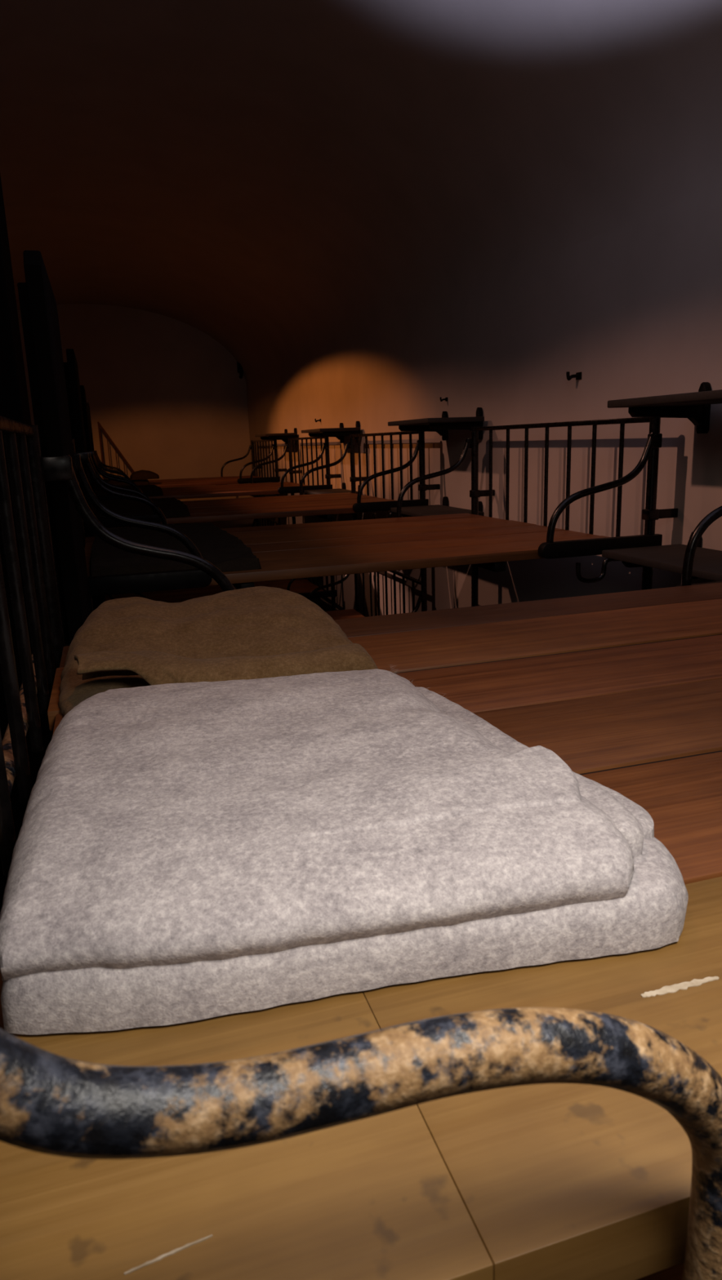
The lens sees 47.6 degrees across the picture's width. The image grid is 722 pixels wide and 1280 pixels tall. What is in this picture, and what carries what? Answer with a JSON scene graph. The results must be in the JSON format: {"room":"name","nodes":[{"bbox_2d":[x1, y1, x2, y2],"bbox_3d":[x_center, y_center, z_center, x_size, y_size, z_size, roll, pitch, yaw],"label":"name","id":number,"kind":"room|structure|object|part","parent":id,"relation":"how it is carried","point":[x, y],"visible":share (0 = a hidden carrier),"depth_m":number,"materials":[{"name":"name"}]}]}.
{"room":"bunk dormitory","nodes":[
{"label":"bunk dormitory","id":0,"kind":"room"},
{"bbox_2d":[17,303,254,528],"bbox_3d":[-3.165,-2.400,9.893,3.880,3.600,0.120,-6,14,-16],"label":"wall","id":1,"kind":"structure","parent":0,"point":[171,398],"depth_m":9.93,"materials":[{"name":"paint"}]},
{"bbox_2d":[236,361,243,378],"bbox_3d":[-1.484,-3.340,10.090,0.070,0.220,0.095,-6,14,-16],"label":"wall fixture","id":2,"kind":"object","parent":1,"relation":"attached to","point":[239,368],"visible":0.81,"depth_m":10.08,"materials":[{"name":"black metal"}]},
{"bbox_2d":[0,0,721,386],"bbox_3d":[-1.386,-2.168,3.892,3.880,1.070,12.200,-6,14,-16],"label":"ceiling","id":3,"kind":"structure","parent":0,"point":[289,184],"depth_m":3.64,"materials":[{"name":"paint"}]},
{"bbox_2d":[246,182,721,616],"bbox_3d":[0.467,-0.673,4.827,0.120,2.400,12.200,-6,14,-16],"label":"wall","id":4,"kind":"structure","parent":0,"point":[633,307],"depth_m":3.42,"materials":[{"name":"paint"}]},
{"bbox_2d":[254,427,297,444],"bbox_3d":[-0.826,-1.981,7.983,0.321,0.153,0.580,-6,14,-16],"label":"wall shelf","id":5,"kind":"object","parent":4,"relation":"attached to","point":[283,437],"visible":0.88,"depth_m":7.81,"materials":[{"name":"brown wood"}]},
{"bbox_2d":[290,482,362,495],"bbox_3d":[-0.260,-1.090,6.169,0.433,0.153,0.580,-6,14,-16],"label":"wall shelf","id":6,"kind":"object","parent":4,"relation":"attached to","point":[342,490],"visible":0.28,"depth_m":6.22,"materials":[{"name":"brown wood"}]},
{"bbox_2d":[301,421,359,443],"bbox_3d":[-0.222,-1.537,6.077,0.321,0.153,0.580,-6,14,-16],"label":"wall shelf","id":7,"kind":"object","parent":4,"relation":"attached to","point":[339,433],"visible":0.92,"depth_m":5.90,"materials":[{"name":"brown wood"}]},
{"bbox_2d":[372,496,484,519],"bbox_3d":[0.344,-0.646,4.263,0.433,0.153,0.580,-6,14,-16],"label":"wall shelf","id":8,"kind":"object","parent":4,"relation":"attached to","point":[437,509],"visible":0.46,"depth_m":4.25,"materials":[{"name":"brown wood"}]},
{"bbox_2d":[387,407,484,440],"bbox_3d":[0.382,-1.094,4.171,0.321,0.153,0.580,-6,14,-16],"label":"wall shelf","id":9,"kind":"object","parent":4,"relation":"attached to","point":[442,425],"visible":0.9,"depth_m":4.00,"materials":[{"name":"brown wood"}]},
{"bbox_2d":[440,396,447,401],"bbox_3d":[0.443,-1.293,4.395,0.041,0.024,0.026,-6,14,-16],"label":"wall hook","id":10,"kind":"object","parent":4,"relation":"attached to","point":[445,398],"visible":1,"depth_m":4.39,"materials":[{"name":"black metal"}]},
{"bbox_2d":[565,371,581,380],"bbox_3d":[0.821,-1.022,3.171,0.057,0.033,0.035,-6,14,-16],"label":"wall hook","id":11,"kind":"object","parent":4,"relation":"attached to","point":[577,375],"visible":1,"depth_m":3.17,"materials":[{"name":"black metal"}]},
{"bbox_2d":[575,531,721,582],"bbox_3d":[0.948,-0.203,2.357,0.433,0.153,0.580,-6,14,-16],"label":"wall shelf","id":12,"kind":"object","parent":4,"relation":"attached to","point":[707,562],"visible":0.92,"depth_m":2.44,"materials":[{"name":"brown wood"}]},
{"bbox_2d":[607,382,721,433],"bbox_3d":[0.986,-0.650,2.265,0.321,0.153,0.580,-6,14,-16],"label":"wall shelf","id":13,"kind":"object","parent":4,"relation":"attached to","point":[695,406],"visible":1,"depth_m":2.45,"materials":[{"name":"brown wood"}]},
{"bbox_3d":[-1.287,0.730,4.598,3.840,0.100,12.400,-6,14,-16],"label":"floor","id":14,"kind":"structure","parent":0,"visible":0},
{"bbox_2d":[0,175,53,912],"bbox_3d":[-1.116,-0.438,2.392,0.310,3.200,0.300,-6,14,-16],"label":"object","id":15,"kind":"structure","parent":14,"relation":"on","point":[14,401],"depth_m":2.32,"materials":[{"name":"black metal"}]},
{"bbox_2d":[17,250,91,644],"bbox_3d":[-0.644,0.242,1.956,0.048,2.055,0.592,-6,14,-16],"label":"board","id":16,"kind":"object","parent":14,"relation":"on","point":[37,304],"visible":0.52,"depth_m":1.55,"materials":[{"name":"black paint"}]},
{"bbox_2d":[62,348,103,610],"bbox_3d":[-1.248,-0.228,3.856,0.048,2.110,0.592,-6,14,-16],"label":"board","id":17,"kind":"object","parent":14,"relation":"on","point":[70,367],"visible":0.48,"depth_m":3.42,"materials":[{"name":"black paint"}]},
{"bbox_2d":[80,385,103,599],"bbox_3d":[-1.852,-0.672,5.762,0.048,2.110,0.592,-6,14,-16],"label":"board","id":18,"kind":"object","parent":14,"relation":"on","point":[82,387],"visible":0.26,"depth_m":5.31,"materials":[{"name":"black paint"}]},
{"bbox_2d":[86,402,97,490],"bbox_3d":[-2.456,-1.115,7.668,0.048,2.110,0.592,-6,14,-16],"label":"board","id":19,"kind":"object","parent":14,"relation":"on","point":[87,403],"visible":0.04,"depth_m":7.21,"materials":[{"name":"black paint"}]},
{"bbox_2d":[97,421,134,528],"bbox_3d":[-2.823,-1.579,9.806,0.442,2.022,0.022,-6,14,-16],"label":"railing","id":20,"kind":"object","parent":14,"relation":"on","point":[98,423],"visible":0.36,"depth_m":9.60,"materials":[{"name":"metal"}]},
{"bbox_3d":[-3.018,-1.550,9.751,0.021,2.005,0.022,-6,14,-16],"label":"post","id":21,"kind":"part","parent":20,"relation":"part of","materials":[{"name":"metal"}]},
{"bbox_3d":[-2.845,-2.212,9.651,0.441,0.718,0.022,-6,14,-16],"label":"rail","id":22,"kind":"part","parent":20,"relation":"part of","materials":[{"name":"metal"}]},
{"bbox_2d":[94,440,286,526],"bbox_3d":[-1.878,-1.255,8.919,1.952,1.750,1.436,-6,14,-16],"label":"bunk bed","id":23,"kind":"object","parent":14,"relation":"on","point":[240,479],"visible":0.38,"depth_m":8.53,"materials":[{"name":"black metal"}]},
{"bbox_2d":[129,470,159,479],"bbox_3d":[-2.195,-1.678,8.287,0.290,0.088,0.389,-6,14,-16],"label":"blanket","id":24,"kind":"object","parent":23,"relation":"on","point":[140,474],"visible":0.98,"depth_m":8.12,"materials":[{"name":"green fabric"}]},
{"bbox_3d":[-1.245,-1.489,9.793,0.034,1.750,0.034,-6,14,-16],"label":"post","id":25,"kind":"part","parent":23,"relation":"part of","materials":[{"name":"black metal"}]},
{"bbox_3d":[-1.074,-2.182,8.958,0.022,0.018,1.332,-6,14,-16],"label":"rail","id":26,"kind":"part","parent":23,"relation":"part of","materials":[{"name":"black metal"}]},
{"bbox_3d":[-1.045,-1.356,9.159,0.022,0.018,1.332,-6,14,-16],"label":"rail","id":27,"kind":"part","parent":23,"relation":"part of","materials":[{"name":"black metal"}]},
{"bbox_3d":[-0.845,-1.196,8.531,0.034,1.750,0.034,-6,14,-16],"label":"post","id":28,"kind":"part","parent":23,"relation":"part of","materials":[{"name":"black metal"}]},
{"bbox_2d":[91,436,340,610],"bbox_3d":[-1.274,-0.811,7.013,1.952,1.750,1.436,-6,14,-16],"label":"bunk bed","id":29,"kind":"object","parent":14,"relation":"on","point":[302,586],"visible":0.46,"depth_m":6.82,"materials":[{"name":"black metal"}]},
{"bbox_3d":[-0.641,-1.046,7.887,0.034,1.750,0.034,-6,14,-16],"label":"post","id":30,"kind":"part","parent":29,"relation":"part of","materials":[{"name":"black metal"}]},
{"bbox_3d":[-0.470,-1.738,7.052,0.022,0.018,1.332,-6,14,-16],"label":"rail","id":31,"kind":"part","parent":29,"relation":"part of","materials":[{"name":"black metal"}]},
{"bbox_3d":[-0.423,-0.502,7.354,0.025,0.024,1.380,-6,14,-16],"label":"frame","id":32,"kind":"part","parent":29,"relation":"part of","materials":[{"name":"black metal"}]},
{"bbox_3d":[-0.241,-0.752,6.625,0.034,1.750,0.034,-6,14,-16],"label":"post","id":33,"kind":"part","parent":29,"relation":"part of","materials":[{"name":"black metal"}]},
{"bbox_2d":[87,431,439,619],"bbox_3d":[-0.670,-0.368,5.107,1.952,1.750,1.436,-6,14,-16],"label":"bunk bed","id":34,"kind":"object","parent":14,"relation":"on","point":[324,506],"visible":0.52,"depth_m":4.83,"materials":[{"name":"black metal"}]},
{"bbox_3d":[-0.037,-0.602,5.981,0.034,1.750,0.034,-6,14,-16],"label":"post","id":35,"kind":"part","parent":34,"relation":"part of","materials":[{"name":"black metal"}]},
{"bbox_3d":[0.134,-1.294,5.146,0.022,0.018,1.332,-6,14,-16],"label":"rail","id":36,"kind":"part","parent":34,"relation":"part of","materials":[{"name":"black metal"}]},
{"bbox_3d":[0.163,-0.469,5.347,0.022,0.018,1.332,-6,14,-16],"label":"rail","id":37,"kind":"part","parent":34,"relation":"part of","materials":[{"name":"black metal"}]},
{"bbox_3d":[0.363,-0.309,4.719,0.034,1.750,0.034,-6,14,-16],"label":"post","id":38,"kind":"part","parent":34,"relation":"part of","materials":[{"name":"black metal"}]},
{"bbox_2d":[0,415,721,1279],"bbox_3d":[0.538,0.519,1.295,1.952,1.750,1.436,-6,14,-16],"label":"bunk bed","id":39,"kind":"object","parent":14,"relation":"on","point":[561,1120],"visible":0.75,"depth_m":0.41,"materials":[{"name":"black metal"}]},
{"bbox_3d":[-0.392,-0.224,0.827,0.022,0.018,1.332,-6,14,-16],"label":"rail","id":40,"kind":"part","parent":39,"relation":"part of","materials":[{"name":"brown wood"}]},
{"bbox_3d":[-0.398,0.149,0.912,0.025,0.024,1.380,-6,14,-16],"label":"frame","id":41,"kind":"part","parent":39,"relation":"part of","materials":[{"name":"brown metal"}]},
{"bbox_3d":[-0.563,0.468,1.663,0.034,1.750,0.034,-6,14,-16],"label":"post","id":42,"kind":"part","parent":39,"relation":"part of","materials":[{"name":"black metal"}]},
{"bbox_2d":[58,586,377,715],"bbox_3d":[-0.246,-0.002,1.338,0.471,0.095,0.520,-6,14,-16],"label":"pillow","id":43,"kind":"object","parent":39,"relation":"on","point":[258,632],"visible":0.85,"depth_m":1.31,"materials":[{"name":"brown fabric"}]},
{"bbox_2d":[0,664,688,1035],"bbox_3d":[-0.063,0.119,0.802,0.495,0.089,0.643,-6,14,-16],"label":"folded blanket","id":44,"kind":"object","parent":39,"relation":"on","point":[184,852],"visible":1,"depth_m":0.56,"materials":[{"name":"grey fabric"}]},
{"bbox_2d":[71,417,677,612],"bbox_3d":[-0.066,0.076,3.201,1.952,1.750,1.436,-6,14,-16],"label":"bunk bed","id":45,"kind":"object","parent":14,"relation":"on","point":[327,548],"visible":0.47,"depth_m":2.72,"materials":[{"name":"black metal"}]},
{"bbox_3d":[-1.167,0.024,3.568,0.034,1.750,0.034,-6,14,-16],"label":"post","id":46,"kind":"part","parent":45,"relation":"part of","materials":[{"name":"black metal"}]},
{"bbox_2d":[88,523,261,576],"bbox_3d":[-0.692,-0.340,2.902,0.517,0.040,1.271,-6,14,-16],"label":"pillow","id":47,"kind":"object","parent":45,"relation":"on","point":[224,550],"visible":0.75,"depth_m":2.57,"materials":[{"name":"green fabric"}]},
{"bbox_3d":[0.567,-0.159,4.075,0.034,1.750,0.034,-6,14,-16],"label":"post","id":48,"kind":"part","parent":45,"relation":"part of","materials":[{"name":"black metal"}]},
{"bbox_3d":[0.738,-0.851,3.240,0.022,0.018,1.332,-6,14,-16],"label":"rail","id":49,"kind":"part","parent":45,"relation":"part of","materials":[{"name":"black metal"}]},
{"bbox_3d":[0.967,0.135,2.813,0.034,1.750,0.034,-6,14,-16],"label":"post","id":50,"kind":"part","parent":45,"relation":"part of","materials":[{"name":"black metal"}]}
]}

